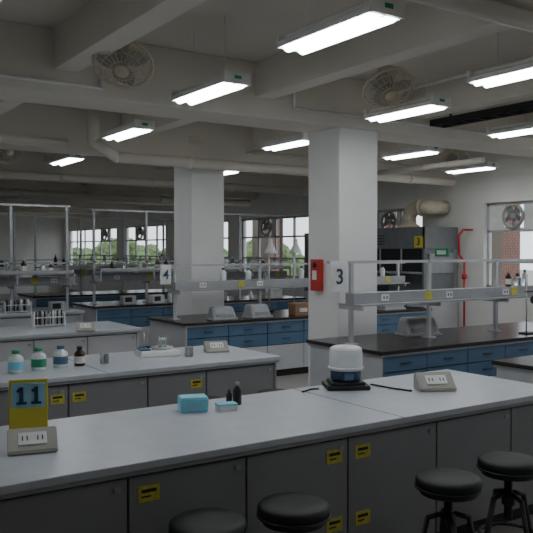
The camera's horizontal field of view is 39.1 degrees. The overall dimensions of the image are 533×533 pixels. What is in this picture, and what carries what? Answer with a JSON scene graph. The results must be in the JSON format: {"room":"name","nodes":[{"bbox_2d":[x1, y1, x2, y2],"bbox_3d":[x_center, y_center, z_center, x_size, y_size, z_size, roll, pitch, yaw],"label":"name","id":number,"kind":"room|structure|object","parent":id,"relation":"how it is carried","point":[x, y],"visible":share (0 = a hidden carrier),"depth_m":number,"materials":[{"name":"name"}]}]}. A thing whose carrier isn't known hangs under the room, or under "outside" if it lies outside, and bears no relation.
{"room":"science classroom","nodes":[
{"label":"science classroom","id":0,"kind":"room"},
{"bbox_2d":[0,149,24,163],"bbox_3d":[-3.655,-1.742,10.606,0.474,0.583,0.335,-1,2,-34],"label":"ceiling fan","id":1,"kind":"object","parent":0,"point":[5,155],"depth_m":10.63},
{"bbox_2d":[0,216,64,293],"bbox_3d":[-15.049,-0.625,26.149,16.700,3.500,0.200,-1,2,-34],"label":"wall","id":2,"kind":"structure","parent":0,"point":[49,231],"depth_m":29.92,"materials":[{"name":"paint"}]},
{"bbox_2d":[0,134,67,144],"bbox_3d":[-5.891,-1.496,7.093,8.200,0.083,0.081,-1,2,-34],"label":"ceiling pipe","id":3,"kind":"object","parent":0,"point":[2,137],"depth_m":9.12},
{"bbox_2d":[0,212,75,216],"bbox_3d":[-14.361,-2.092,25.097,16.300,0.520,0.540,-1,2,-34],"label":"ceiling beam","id":4,"kind":"structure","parent":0,"point":[21,214],"depth_m":28.71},
{"bbox_2d":[0,206,107,214],"bbox_3d":[-12.572,-2.034,22.444,16.300,0.520,0.540,-1,2,-34],"label":"ceiling beam","id":5,"kind":"structure","parent":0,"point":[2,209],"depth_m":25.65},
{"bbox_2d":[0,199,145,209],"bbox_3d":[-10.783,-1.976,19.792,16.300,0.520,0.540,-1,2,-34],"label":"ceiling beam","id":6,"kind":"structure","parent":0,"point":[73,205],"depth_m":22.95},
{"bbox_2d":[0,197,173,205],"bbox_3d":[-8.982,-1.917,17.123,16.300,0.520,0.540,-1,2,-34],"label":"ceiling beam","id":7,"kind":"structure","parent":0,"point":[7,198],"depth_m":19.83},
{"bbox_2d":[77,183,97,192],"bbox_3d":[-3.906,-1.868,16.347,0.474,0.583,0.335,-1,2,-34],"label":"ceiling fan","id":8,"kind":"object","parent":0,"point":[88,186],"depth_m":16.29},
{"bbox_2d":[0,179,255,199],"bbox_3d":[-7.176,-1.858,14.446,16.300,0.520,0.540,-1,2,-34],"label":"ceiling beam","id":9,"kind":"structure","parent":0,"point":[4,183],"depth_m":16.56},
{"bbox_2d":[0,151,308,187],"bbox_3d":[-5.370,-1.799,11.769,16.300,0.520,0.540,-1,2,-34],"label":"ceiling beam","id":10,"kind":"structure","parent":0,"point":[31,161],"depth_m":13.27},
{"bbox_2d":[174,167,223,314],"bbox_3d":[-0.978,-0.029,10.871,0.559,2.980,0.559,-1,2,-34],"label":"column","id":11,"kind":"structure","parent":0,"point":[198,193],"depth_m":10.65,"materials":[{"name":"paint"}]},
{"bbox_2d":[0,103,452,177],"bbox_3d":[-3.563,-1.740,9.092,16.300,0.520,0.540,-1,2,-34],"label":"ceiling beam","id":12,"kind":"structure","parent":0,"point":[220,141],"depth_m":10.14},
{"bbox_2d":[0,0,532,148],"bbox_3d":[-5.487,-2.163,11.935,16.700,0.200,34.400,-1,2,-34],"label":"ceiling","id":13,"kind":"structure","parent":0,"point":[252,27],"depth_m":6.22,"materials":[{"name":"paint"}]},
{"bbox_2d":[0,71,102,89],"bbox_3d":[-4.239,-1.519,4.388,6.914,0.156,0.032,-1,2,-34],"label":"conduit","id":14,"kind":"object","parent":13,"relation":"attached to","point":[100,87],"visible":0.94,"depth_m":6.08,"materials":[{"name":"white metal"}]},
{"bbox_2d":[49,154,85,165],"bbox_3d":[-2.806,-1.742,10.556,0.242,0.576,0.890,-1,2,-34],"label":"fluorescent light","id":15,"kind":"object","parent":13,"relation":"hanging from","point":[64,159],"visible":0.71,"depth_m":10.42,"materials":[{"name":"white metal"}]},
{"bbox_2d":[0,0,205,115],"bbox_3d":[-5.529,-1.897,11.913,0.200,0.330,34.000,-1,2,-34],"label":"joist","id":16,"kind":"object","parent":13,"relation":"attached to","point":[100,26],"depth_m":5.30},
{"bbox_2d":[0,189,250,206],"bbox_3d":[-3.749,-1.508,16.259,8.000,0.189,0.184,-1,2,-34],"label":"ceiling pipe","id":17,"kind":"object","parent":13,"relation":"attached to","point":[17,193],"visible":0.8,"depth_m":16.22,"materials":[{"name":"metal"}]},
{"bbox_2d":[102,112,154,140],"bbox_3d":[-1.497,-1.688,8.084,0.242,0.576,0.890,-1,2,-34],"label":"fluorescent light","id":18,"kind":"object","parent":13,"relation":"hanging from","point":[138,127],"visible":0.91,"depth_m":7.91,"materials":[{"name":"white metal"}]},
{"bbox_2d":[0,170,308,194],"bbox_3d":[-4.806,-1.455,11.566,15.000,0.165,0.161,-1,2,-34],"label":"ceiling pipe","id":19,"kind":"object","parent":13,"relation":"attached to","point":[13,175],"visible":0.93,"depth_m":13.05,"materials":[{"name":"metal"}]},
{"bbox_2d":[171,16,250,104],"bbox_3d":[-0.460,-1.642,5.978,0.242,0.576,0.890,-1,2,-34],"label":"fluorescent light","id":20,"kind":"object","parent":13,"relation":"hanging from","point":[229,81],"visible":1,"depth_m":5.81,"materials":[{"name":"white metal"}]},
{"bbox_2d":[88,109,455,185],"bbox_3d":[0.500,-1.683,11.099,6.519,0.703,0.161,-1,2,-34],"label":"ceiling pipe","id":21,"kind":"object","parent":13,"relation":"attached to","point":[187,162],"depth_m":10.16,"materials":[{"name":"metal"}]},
{"bbox_2d":[261,132,308,150],"bbox_3d":[0.269,-1.707,8.927,0.242,0.576,0.890,-1,2,-34],"label":"fluorescent light","id":22,"kind":"object","parent":13,"relation":"hanging from","point":[302,139],"visible":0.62,"depth_m":8.85,"materials":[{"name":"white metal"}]},
{"bbox_2d":[276,0,404,54],"bbox_3d":[0.402,-1.606,4.338,0.242,0.576,0.890,-1,2,-34],"label":"fluorescent light","id":23,"kind":"object","parent":13,"relation":"hanging from","point":[369,15],"visible":1,"depth_m":4.21,"materials":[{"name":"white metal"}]},
{"bbox_2d":[246,151,442,169],"bbox_3d":[1.496,-1.687,12.144,4.300,0.047,0.046,-1,2,-34],"label":"conduit","id":24,"kind":"object","parent":13,"relation":"attached to","point":[247,152],"visible":0.65,"depth_m":11.41,"materials":[{"name":"white metal"}]},
{"bbox_2d":[362,65,414,108],"bbox_3d":[1.072,-1.676,6.591,0.466,0.538,0.407,-1,2,-34],"label":"ceiling fan","id":25,"kind":"object","parent":13,"relation":"hanging from","point":[385,87],"depth_m":6.55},
{"bbox_2d":[364,61,450,122],"bbox_3d":[1.270,-1.661,6.849,0.242,0.576,0.890,-1,2,-34],"label":"fluorescent light","id":26,"kind":"object","parent":13,"relation":"hanging from","point":[435,102],"visible":0.87,"depth_m":6.70,"materials":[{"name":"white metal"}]},
{"bbox_2d":[381,143,441,159],"bbox_3d":[1.897,-1.727,9.868,0.242,0.576,0.890,-1,2,-34],"label":"fluorescent light","id":27,"kind":"object","parent":13,"relation":"hanging from","point":[418,151],"visible":0.81,"depth_m":9.78,"materials":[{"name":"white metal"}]},
{"bbox_2d":[293,107,532,140],"bbox_3d":[2.677,-1.599,9.052,5.800,0.042,0.041,-1,2,-34],"label":"conduit","id":28,"kind":"object","parent":13,"relation":"attached to","point":[296,108],"visible":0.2,"depth_m":8.25,"materials":[{"name":"white metal"}]},
{"bbox_2d":[377,157,484,175],"bbox_3d":[2.299,-1.439,10.870,0.092,0.094,2.100,-1,2,-34],"label":"ceiling pipe","id":29,"kind":"object","parent":13,"relation":"attached to","point":[479,159],"visible":0.88,"depth_m":10.71,"materials":[{"name":"metal"}]},
{"bbox_2d":[442,149,470,175],"bbox_3d":[3.077,-1.777,12.181,0.417,0.583,0.368,-1,2,-34],"label":"ceiling fan","id":30,"kind":"object","parent":13,"relation":"hanging from","point":[452,155],"depth_m":12.13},
{"bbox_2d":[399,56,532,92],"bbox_3d":[2.248,-1.850,6.821,0.041,0.042,3.140,-1,2,-34],"label":"conduit","id":31,"kind":"object","parent":13,"relation":"attached to","point":[463,74],"visible":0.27,"depth_m":7.47,"materials":[{"name":"white metal"}]},
{"bbox_2d":[408,0,532,31],"bbox_3d":[1.138,-1.304,3.828,14.200,0.118,0.115,-1,2,-34],"label":"ceiling pipe","id":32,"kind":"object","parent":13,"relation":"attached to","point":[488,10],"depth_m":3.78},
{"bbox_2d":[444,149,498,173],"bbox_3d":[3.178,-1.768,11.692,0.242,0.576,0.890,-1,2,-34],"label":"fluorescent light","id":33,"kind":"object","parent":13,"relation":"hanging from","point":[489,165],"visible":0.81,"depth_m":11.57,"materials":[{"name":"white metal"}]},
{"bbox_2d":[430,100,532,127],"bbox_3d":[2.741,-1.755,7.300,0.230,0.408,2.900,-1,2,-34],"label":"cable tray","id":34,"kind":"object","parent":13,"relation":"attached to","point":[525,107],"visible":0.92,"depth_m":7.88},
{"bbox_2d":[467,33,532,87],"bbox_3d":[1.838,-1.627,5.306,0.242,0.576,0.890,-1,2,-34],"label":"fluorescent light","id":35,"kind":"object","parent":13,"relation":"hanging from","point":[519,70],"visible":0.96,"depth_m":5.40,"materials":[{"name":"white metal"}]},
{"bbox_2d":[486,103,532,138],"bbox_3d":[2.736,-1.684,7.881,0.242,0.576,0.890,-1,2,-34],"label":"fluorescent light","id":36,"kind":"object","parent":13,"relation":"hanging from","point":[524,128],"visible":0.95,"depth_m":7.97,"materials":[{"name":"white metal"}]},
{"bbox_2d":[0,292,532,532],"bbox_3d":[-5.487,1.536,12.016,16.700,0.200,34.400,-1,2,-34],"label":"floor","id":37,"kind":"structure","parent":0,"point":[294,381],"depth_m":9.42,"materials":[{"name":"stone"}]},
{"bbox_2d":[0,297,26,308],"bbox_3d":[-6.724,1.025,12.498,5.200,0.800,1.000,-1,2,-34],"label":"lab bench","id":38,"kind":"object","parent":37,"relation":"on","point":[2,299],"visible":0.09,"depth_m":13.47,"materials":[{"name":"grey laminate"}]},
{"bbox_2d":[0,213,21,298],"bbox_3d":[-6.114,-0.171,12.793,3.930,1.580,0.490,-1,2,-34],"label":"shelf","id":39,"kind":"object","parent":38,"relation":"on","point":[15,268],"visible":0.55,"depth_m":13.85,"materials":[{"name":"metal"}]},
{"bbox_2d":[0,307,84,326],"bbox_3d":[-5.130,1.077,10.136,5.200,0.800,1.000,-1,2,-34],"label":"lab bench","id":40,"kind":"object","parent":37,"relation":"on","point":[72,315],"visible":0.28,"depth_m":10.81,"materials":[{"name":"grey laminate"}]},
{"bbox_2d":[3,299,31,313],"bbox_3d":[-3.559,0.569,10.738,0.372,0.190,0.100,-1,2,-34],"label":"test tube rack","id":41,"kind":"object","parent":40,"relation":"on","point":[29,303],"visible":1,"depth_m":10.72,"materials":[{"name":"white plastic"}]},
{"bbox_2d":[0,203,76,310],"bbox_3d":[-4.811,-0.115,10.235,4.630,1.580,0.490,-1,2,-34],"label":"shelf","id":42,"kind":"object","parent":40,"relation":"on","point":[67,281],"visible":0.91,"depth_m":11.14,"materials":[{"name":"metal"}]},
{"bbox_2d":[48,301,65,311],"bbox_3d":[-3.084,0.587,11.055,0.224,0.140,0.175,-1,1,-30],"label":"instrument","id":43,"kind":"object","parent":40,"relation":"on","point":[52,305],"visible":0.92,"depth_m":10.99,"materials":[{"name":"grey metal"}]},
{"bbox_2d":[0,321,141,361],"bbox_3d":[-3.733,1.130,7.761,4.860,0.800,1.000,-1,2,-34],"label":"lab bench","id":44,"kind":"object","parent":37,"relation":"on","point":[108,336],"visible":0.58,"depth_m":8.35,"materials":[{"name":"grey laminate"}]},
{"bbox_2d":[31,310,65,327],"bbox_3d":[-2.551,0.612,8.789,0.372,0.190,0.100,-1,2,-34],"label":"test tube rack","id":45,"kind":"object","parent":44,"relation":"on","point":[61,316],"visible":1,"depth_m":8.77,"materials":[{"name":"white plastic"}]},
{"bbox_2d":[76,322,94,331],"bbox_3d":[-2.014,0.670,8.353,0.208,0.094,0.128,0,1,-17],"label":"box","id":46,"kind":"object","parent":44,"relation":"on","point":[80,326],"visible":1,"depth_m":8.32,"materials":[{"name":"grey plastic"}]},
{"bbox_2d":[18,289,172,307],"bbox_3d":[-3.083,0.944,16.219,4.200,0.800,1.100,-1,2,-34],"label":"lab bench","id":47,"kind":"object","parent":37,"relation":"on","point":[41,300],"visible":0.17,"depth_m":15.34,"materials":[{"name":"black laminate"}]},
{"bbox_2d":[21,216,173,294],"bbox_3d":[-3.095,-0.244,16.095,4.230,1.580,0.490,-1,2,-34],"label":"shelf","id":48,"kind":"object","parent":47,"relation":"on","point":[80,273],"visible":0.41,"depth_m":15.67,"materials":[{"name":"metal"}]},
{"bbox_2d":[0,345,280,425],"bbox_3d":[-2.168,1.180,5.441,4.860,0.801,1.000,-1,2,-34],"label":"lab bench","id":49,"kind":"object","parent":37,"relation":"on","point":[129,381],"visible":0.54,"depth_m":5.77,"materials":[{"name":"grey laminate"}]},
{"bbox_2d":[8,350,23,373],"bbox_3d":[-1.840,0.697,5.512,0.112,0.165,0.112,-1,2,-34],"label":"bottle","id":50,"kind":"object","parent":49,"relation":"on","point":[15,361],"visible":1,"depth_m":5.47,"materials":[{"name":"white plastic"}]},
{"bbox_2d":[31,347,45,370],"bbox_3d":[-1.714,0.694,5.649,0.112,0.165,0.112,-1,2,-34],"label":"wash bottle","id":51,"kind":"object","parent":49,"relation":"on","point":[38,359],"visible":1,"depth_m":5.61,"materials":[{"name":"white plastic"}]},
{"bbox_2d":[53,345,67,367],"bbox_3d":[-1.588,0.690,5.793,0.112,0.165,0.112,-1,2,-34],"label":"wash bottle","id":52,"kind":"object","parent":49,"relation":"on","point":[60,356],"visible":1,"depth_m":5.75,"materials":[{"name":"white plastic"}]},
{"bbox_2d":[74,346,84,365],"bbox_3d":[-1.455,0.697,5.843,0.085,0.150,0.085,-1,2,-34],"label":"bottle","id":53,"kind":"object","parent":49,"relation":"on","point":[79,355],"visible":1,"depth_m":5.81,"materials":[{"name":"brown glass"}]},
{"bbox_2d":[100,352,108,363],"bbox_3d":[-1.283,0.727,5.946,0.076,0.085,0.076,-1,2,-34],"label":"glass beaker","id":54,"kind":"object","parent":49,"relation":"on","point":[104,356],"visible":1,"depth_m":5.92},
{"bbox_2d":[134,333,180,357],"bbox_3d":[-0.932,0.664,6.434,0.354,0.190,0.253,-1,1,-23],"label":"lab balance","id":55,"kind":"object","parent":49,"relation":"on","point":[162,350],"visible":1,"depth_m":6.37,"materials":[{"name":"white plastic"}]},
{"bbox_2d":[185,346,192,356],"bbox_3d":[-0.654,0.719,6.331,0.076,0.085,0.076,-1,2,-34],"label":"glass beaker","id":56,"kind":"object","parent":49,"relation":"on","point":[188,349],"visible":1,"depth_m":6.30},
{"bbox_2d":[203,340,228,352],"bbox_3d":[-0.443,0.707,6.636,0.208,0.094,0.128,0,1,-17],"label":"electrical outlet","id":57,"kind":"object","parent":49,"relation":"on","point":[208,346],"visible":1,"depth_m":6.61,"materials":[{"name":"grey plastic"}]},
{"bbox_2d":[71,295,305,347],"bbox_3d":[-1.294,1.002,13.567,4.200,0.800,1.100,-1,2,-34],"label":"lab bench","id":58,"kind":"object","parent":37,"relation":"on","point":[136,314],"visible":0.25,"depth_m":12.47,"materials":[{"name":"black plastic"}]},
{"bbox_2d":[120,295,135,304],"bbox_3d":[-2.292,0.556,12.457,0.224,0.140,0.175,-1,1,-31],"label":"instrument","id":59,"kind":"object","parent":58,"relation":"on","point":[124,300],"visible":1,"depth_m":12.38,"materials":[{"name":"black plastic"}]},
{"bbox_2d":[148,294,163,303],"bbox_3d":[-1.868,0.550,12.743,0.224,0.140,0.175,-1,2,-39],"label":"instrument","id":60,"kind":"object","parent":58,"relation":"on","point":[158,298],"visible":1,"depth_m":12.68,"materials":[{"name":"white plastic"}]},
{"bbox_2d":[77,209,290,303],"bbox_3d":[-1.306,-0.186,13.442,4.230,1.580,0.490,-1,2,-34],"label":"shelf","id":61,"kind":"object","parent":58,"relation":"on","point":[146,278],"visible":0.59,"depth_m":12.99,"materials":[{"name":"metal"}]},
{"bbox_2d":[265,288,282,297],"bbox_3d":[0.136,0.505,14.096,0.276,0.170,0.200,-1,2,-38],"label":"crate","id":62,"kind":"object","parent":58,"relation":"on","point":[274,293],"visible":0.84,"depth_m":14.03,"materials":[{"name":"white plastic"}]},
{"bbox_2d":[168,508,247,532],"bbox_3d":[-0.238,1.329,3.066,0.328,0.607,0.328,1,1,27],"label":"stool","id":63,"kind":"object","parent":37,"relation":"on","point":[200,520],"visible":1,"depth_m":3.03,"materials":[{"name":"leather"}]},
{"bbox_2d":[0,369,532,532],"bbox_3d":[-0.920,1.222,3.538,6.200,0.801,1.010,-1,2,-34],"label":"lab bench","id":64,"kind":"object","parent":37,"relation":"on","point":[362,453],"visible":0.88,"depth_m":3.84,"materials":[{"name":"grey laminate"}]},
{"bbox_2d":[9,378,47,428],"bbox_3d":[-1.154,0.683,3.640,0.180,0.275,0.050,0,1,-17],"label":"number sign","id":65,"kind":"object","parent":64,"relation":"on","point":[28,398],"visible":0.76,"depth_m":3.63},
{"bbox_2d":[7,426,57,455],"bbox_3d":[-1.049,0.778,3.365,0.213,0.096,0.131,0,1,-20],"label":"power outlet","id":66,"kind":"object","parent":64,"relation":"on","point":[36,440],"visible":1,"depth_m":3.34,"materials":[{"name":"grey plastic"}]},
{"bbox_2d":[177,393,208,412],"bbox_3d":[-0.411,0.764,4.196,0.159,0.087,0.112,0,1,-17],"label":"tip box","id":67,"kind":"object","parent":64,"relation":"on","point":[187,403],"visible":1,"depth_m":4.15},
{"bbox_2d":[215,401,237,411],"bbox_3d":[-0.227,0.786,4.219,0.114,0.042,0.074,-1,1,-23],"label":"glove box","id":68,"kind":"object","parent":64,"relation":"on","point":[228,405],"visible":1,"depth_m":4.19,"materials":[{"name":"cardboard"}]},
{"bbox_2d":[233,382,241,404],"bbox_3d":[-0.171,0.739,4.378,0.052,0.130,0.052,-1,2,-34],"label":"bottle","id":69,"kind":"object","parent":64,"relation":"on","point":[237,392],"visible":0.88,"depth_m":4.36,"materials":[{"name":"black plastic"}]},
{"bbox_2d":[322,344,370,390],"bbox_3d":[0.518,0.653,4.910,0.280,0.278,0.240,0,1,-5],"label":"centrifuge","id":70,"kind":"object","parent":64,"relation":"on","point":[345,366],"visible":1,"depth_m":4.82,"materials":[{"name":"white plastic"}]},
{"bbox_2d":[413,372,456,391],"bbox_3d":[1.085,0.740,4.836,0.239,0.108,0.147,0,1,-8],"label":"box","id":71,"kind":"object","parent":64,"relation":"on","point":[422,381],"visible":1,"depth_m":4.81,"materials":[{"name":"grey plastic"}]},
{"bbox_2d":[147,306,431,375],"bbox_3d":[0.477,1.062,10.854,4.300,0.800,1.080,-1,2,-34],"label":"lab bench","id":72,"kind":"object","parent":37,"relation":"on","point":[284,335],"visible":0.46,"depth_m":9.96,"materials":[{"name":"black plastic"}]},
{"bbox_2d":[206,306,237,320],"bbox_3d":[-0.577,0.601,9.723,0.355,0.170,0.247,-1,1,-28],"label":"instrument","id":73,"kind":"object","parent":72,"relation":"on","point":[215,313],"visible":1,"depth_m":9.65,"materials":[{"name":"plastic"}]},
{"bbox_2d":[242,303,272,318],"bbox_3d":[-0.121,0.590,10.030,0.355,0.180,0.247,-1,2,-40],"label":"instrument","id":74,"kind":"object","parent":72,"relation":"on","point":[258,310],"visible":1,"depth_m":9.95,"materials":[{"name":"plastic"}]},
{"bbox_2d":[265,236,276,311],"bbox_3d":[0.055,0.105,10.922,0.180,1.109,0.200,-1,2,-34],"label":"stand","id":75,"kind":"object","parent":72,"relation":"on","point":[270,248],"visible":0.91,"depth_m":10.90,"materials":[{"name":"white plastic"}]},
{"bbox_2d":[154,263,409,319],"bbox_3d":[0.397,0.306,10.795,4.380,0.713,0.340,-1,2,-34],"label":"shelf","id":76,"kind":"object","parent":72,"relation":"on","point":[259,284],"visible":0.76,"depth_m":10.19,"materials":[{"name":"metal"}]},
{"bbox_2d":[290,236,301,301],"bbox_3d":[0.428,0.100,11.174,0.180,1.109,0.200,-1,2,-34],"label":"stand","id":77,"kind":"object","parent":72,"relation":"on","point":[295,248],"visible":0.91,"depth_m":11.14,"materials":[{"name":"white plastic"}]},
{"bbox_2d":[288,302,307,315],"bbox_3d":[0.461,0.586,10.420,0.276,0.170,0.200,-1,1,-31],"label":"cardboard box","id":78,"kind":"object","parent":72,"relation":"on","point":[294,308],"visible":0.83,"depth_m":10.34,"materials":[{"name":"cardboard"}]},
{"bbox_2d":[377,305,405,310],"bbox_3d":[1.869,0.540,11.371,0.418,0.220,0.268,-1,2,-34],"label":"instrument","id":79,"kind":"object","parent":72,"relation":"on","point":[387,307],"visible":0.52,"depth_m":11.26,"materials":[{"name":"plastic"}]},
{"bbox_2d":[256,492,330,532],"bbox_3d":[0.118,1.325,3.270,0.328,0.607,0.328,-1,2,-40],"label":"stool","id":80,"kind":"object","parent":37,"relation":"on","point":[287,512],"visible":1,"depth_m":3.17,"materials":[{"name":"leather"}]},
{"bbox_2d":[304,233,308,301],"bbox_3d":[1.570,0.339,15.280,0.800,2.050,1.600,-1,2,-34],"label":"fume hood","id":81,"kind":"object","parent":37,"relation":"on","point":[306,235],"visible":0.12,"depth_m":15.68,"materials":[{"name":"grey metal"}]},
{"bbox_2d":[377,227,457,328],"bbox_3d":[2.554,0.347,13.785,0.840,2.100,1.758,-1,2,-34],"label":"fume hood","id":82,"kind":"object","parent":37,"relation":"on","point":[401,243],"visible":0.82,"depth_m":13.18,"materials":[{"name":"grey metal"}]},
{"bbox_2d":[398,199,449,227],"bbox_3d":[2.806,-0.960,13.616,0.600,0.520,0.831,-1,2,-34],"label":"duct","id":83,"kind":"object","parent":82,"relation":"on","point":[422,207],"depth_m":13.40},
{"bbox_2d":[427,248,448,256],"bbox_3d":[2.881,-0.238,12.622,0.064,0.140,0.510,-1,2,-34],"label":"exit sign","id":84,"kind":"object","parent":82,"relation":"attached to","point":[439,252],"visible":1,"depth_m":12.53,"materials":[{"name":"green plastic"}]},
{"bbox_2d":[306,321,532,386],"bbox_3d":[2.139,1.123,8.068,3.460,0.800,1.100,-1,2,-34],"label":"lab bench","id":85,"kind":"object","parent":37,"relation":"on","point":[469,349],"visible":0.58,"depth_m":7.39,"materials":[{"name":"black laminate"}]},
{"bbox_2d":[394,316,442,336],"bbox_3d":[1.609,0.630,7.956,0.439,0.190,0.268,-1,1,-23],"label":"instrument","id":86,"kind":"object","parent":85,"relation":"on","point":[415,326],"visible":0.84,"depth_m":7.87,"materials":[{"name":"plastic"}]},
{"bbox_2d":[327,259,532,344],"bbox_3d":[2.052,0.325,7.991,3.570,0.798,0.340,-1,2,-34],"label":"shelf","id":87,"kind":"object","parent":85,"relation":"on","point":[339,270],"visible":1,"depth_m":7.60,"materials":[{"name":"metal"}]},
{"bbox_2d":[518,276,532,333],"bbox_3d":[2.864,0.411,8.127,0.285,0.620,0.135,-1,2,-34],"label":"stand","id":88,"kind":"object","parent":85,"relation":"on","point":[526,291],"visible":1,"depth_m":8.10,"materials":[{"name":"black metal"}]},
{"bbox_2d":[414,468,483,532],"bbox_3d":[0.885,1.317,3.654,0.328,0.607,0.328,1,2,45],"label":"stool","id":89,"kind":"object","parent":37,"relation":"on","point":[447,485],"visible":1,"depth_m":3.59,"materials":[{"name":"leather"}]},
{"bbox_2d":[476,451,532,532],"bbox_3d":[1.277,1.310,3.967,0.328,0.607,0.328,0,1,22],"label":"stool","id":90,"kind":"object","parent":37,"relation":"on","point":[509,467],"visible":1,"depth_m":3.92,"materials":[{"name":"black plastic"}]},
{"bbox_2d":[492,355,532,383],"bbox_3d":[3.494,1.155,6.605,3.250,0.800,1.100,-1,2,-34],"label":"lab bench","id":91,"kind":"object","parent":37,"relation":"on","point":[520,369],"visible":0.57,"depth_m":6.01,"materials":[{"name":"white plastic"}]},
{"bbox_2d":[44,2,512,161],"bbox_3d":[-3.904,-1.922,13.009,0.200,0.330,34.000,-1,2,-34],"label":"joist","id":92,"kind":"object","parent":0,"point":[425,29],"depth_m":5.95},
{"bbox_2d":[64,149,532,326],"bbox_3d":[1.353,-0.415,16.588,0.200,3.500,34.000,-1,2,-34],"label":"wall","id":93,"kind":"structure","parent":0,"point":[468,199],"depth_m":13.46,"materials":[{"name":"paint"}]},
{"bbox_2d":[70,227,116,268],"bbox_3d":[-6.578,-0.681,28.244,0.170,1.480,5.060,-1,2,-34],"label":"window","id":94,"kind":"structure","parent":93,"relation":"in","point":[107,233],"depth_m":27.56,"materials":[{"name":"white metal"}]},
{"bbox_2d":[126,224,165,267],"bbox_3d":[-3.950,-0.596,24.348,0.170,1.480,3.260,-1,2,-34],"label":"window","id":95,"kind":"structure","parent":93,"relation":"in","point":[138,229],"depth_m":24.67,"materials":[{"name":"white metal"}]},
{"bbox_2d":[243,215,308,278],"bbox_3d":[0.189,-0.461,18.215,0.170,1.480,3.060,-1,2,-34],"label":"window","id":96,"kind":"structure","parent":93,"relation":"in","point":[264,224],"depth_m":18.39,"materials":[{"name":"white metal"}]},
{"bbox_2d":[377,209,403,227],"bbox_3d":[2.411,-0.388,14.920,0.170,1.480,2.010,-1,2,-34],"label":"window","id":97,"kind":"structure","parent":93,"relation":"in","point":[381,214],"depth_m":14.88,"materials":[{"name":"glass"}]},
{"bbox_2d":[458,229,472,325],"bbox_3d":[3.462,0.382,12.906,0.400,2.068,0.208,-1,2,-34],"label":"pipe","id":98,"kind":"object","parent":93,"relation":"attached to","point":[463,275],"visible":0.82,"depth_m":12.80,"materials":[{"name":"metal"}]},
{"bbox_2d":[487,201,532,286],"bbox_3d":[4.998,-0.304,11.087,0.170,1.480,4.460,-1,2,-34],"label":"window","id":99,"kind":"structure","parent":93,"relation":"in","point":[497,220],"depth_m":12.57,"materials":[{"name":"white metal"}]},
{"bbox_2d":[308,127,376,386],"bbox_3d":[0.829,0.030,8.194,0.559,2.980,0.559,-1,2,-34],"label":"column","id":100,"kind":"structure","parent":0,"point":[342,160],"depth_m":7.99,"materials":[{"name":"paint"}]},
{"bbox_2d":[0,20,532,157],"bbox_3d":[-1.757,-1.681,6.415,16.300,0.520,0.540,-1,2,-34],"label":"ceiling beam","id":101,"kind":"structure","parent":100,"relation":"on","point":[26,50],"depth_m":6.98,"materials":[{"name":"paint"}]},
{"bbox_2d":[92,40,153,88],"bbox_3d":[-1.092,-1.654,5.721,0.445,0.545,0.414,-1,2,-34],"label":"ceiling fan","id":102,"kind":"object","parent":101,"relation":"attached to","point":[126,56],"depth_m":5.69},
{"bbox_2d":[310,259,322,290],"bbox_3d":[0.537,0.092,8.086,0.070,0.340,0.160,-1,2,-34],"label":"fire alarm box","id":103,"kind":"object","parent":100,"relation":"attached to","point":[316,265],"visible":1,"depth_m":8.04,"materials":[{"name":"red paint"}]},
{"bbox_2d":[155,76,532,169],"bbox_3d":[-2.212,-1.947,14.149,0.200,0.330,34.000,-1,2,-34],"label":"joist","id":104,"kind":"object","parent":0,"point":[464,96],"depth_m":7.75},
{"bbox_2d":[249,112,532,175],"bbox_3d":[-0.538,-1.971,15.278,0.200,0.330,34.000,-1,2,-34],"label":"joist","id":105,"kind":"object","parent":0,"point":[381,145],"depth_m":11.51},
{"bbox_2d":[493,0,532,11],"bbox_3d":[0.356,-1.613,3.282,16.300,0.520,0.540,-1,2,-34],"label":"ceiling beam","id":106,"kind":"structure","parent":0,"point":[524,4],"depth_m":3.90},
{"label":"outside","id":107,"kind":"structure","parent":0,"visible":0},
{"bbox_2d":[520,270,532,285],"bbox_3d":[16.642,1.106,38.398,49.500,0.100,75.000,-1,2,-34],"label":"ground","id":108,"kind":"structure","parent":107,"point":[529,272],"depth_m":53.83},
{"bbox_2d":[73,247,90,264],"bbox_3d":[-12.152,-0.237,48.674,2.208,2.168,3.545,-1,2,-34],"label":"tree","id":109,"kind":"object","parent":108,"relation":"on","point":[75,248],"visible":0.12,"depth_m":47.62,"materials":[{"name":"green plant"}]},
{"bbox_2d":[82,247,102,264],"bbox_3d":[-9.952,-0.192,45.344,2.219,2.220,3.132,-1,2,-34],"label":"tree","id":110,"kind":"object","parent":108,"relation":"on","point":[97,252],"visible":0.15,"depth_m":44.76,"materials":[{"name":"green plant"}]},
{"bbox_2d":[96,238,143,267],"bbox_3d":[-7.965,-0.313,41.971,2.608,2.607,3.173,-1,1,-25],"label":"tree","id":111,"kind":"object","parent":108,"relation":"on","point":[105,245],"visible":0.27,"depth_m":40.88,"materials":[{"name":"green plant"}]},
{"bbox_2d":[137,244,165,267],"bbox_3d":[-5.504,-0.063,39.011,2.591,2.242,3.024,-1,2,-34],"label":"tree","id":112,"kind":"object","parent":108,"relation":"on","point":[151,247],"visible":0.06,"depth_m":38.82,"materials":[{"name":"green plant"}]},
{"bbox_2d":[252,219,282,271],"bbox_3d":[0.029,-0.895,20.239,0.600,4.700,0.850,-1,2,-34],"label":"brick pillar","id":113,"kind":"structure","parent":108,"relation":"on","point":[264,241],"depth_m":20.05,"materials":[{"name":"red brick"}]},
{"bbox_2d":[246,245,303,275],"bbox_3d":[0.355,0.086,28.845,2.601,2.392,3.271,-1,2,-34],"label":"tree","id":114,"kind":"object","parent":108,"relation":"on","point":[249,251],"visible":0.09,"depth_m":27.74,"materials":[{"name":"green plant"}]},
{"bbox_2d":[491,205,519,285],"bbox_3d":[4.251,-0.758,13.981,0.600,4.700,0.850,-1,2,-34],"label":"brick pillar","id":115,"kind":"structure","parent":108,"relation":"on","point":[505,245],"depth_m":13.66,"materials":[{"name":"red brick"}]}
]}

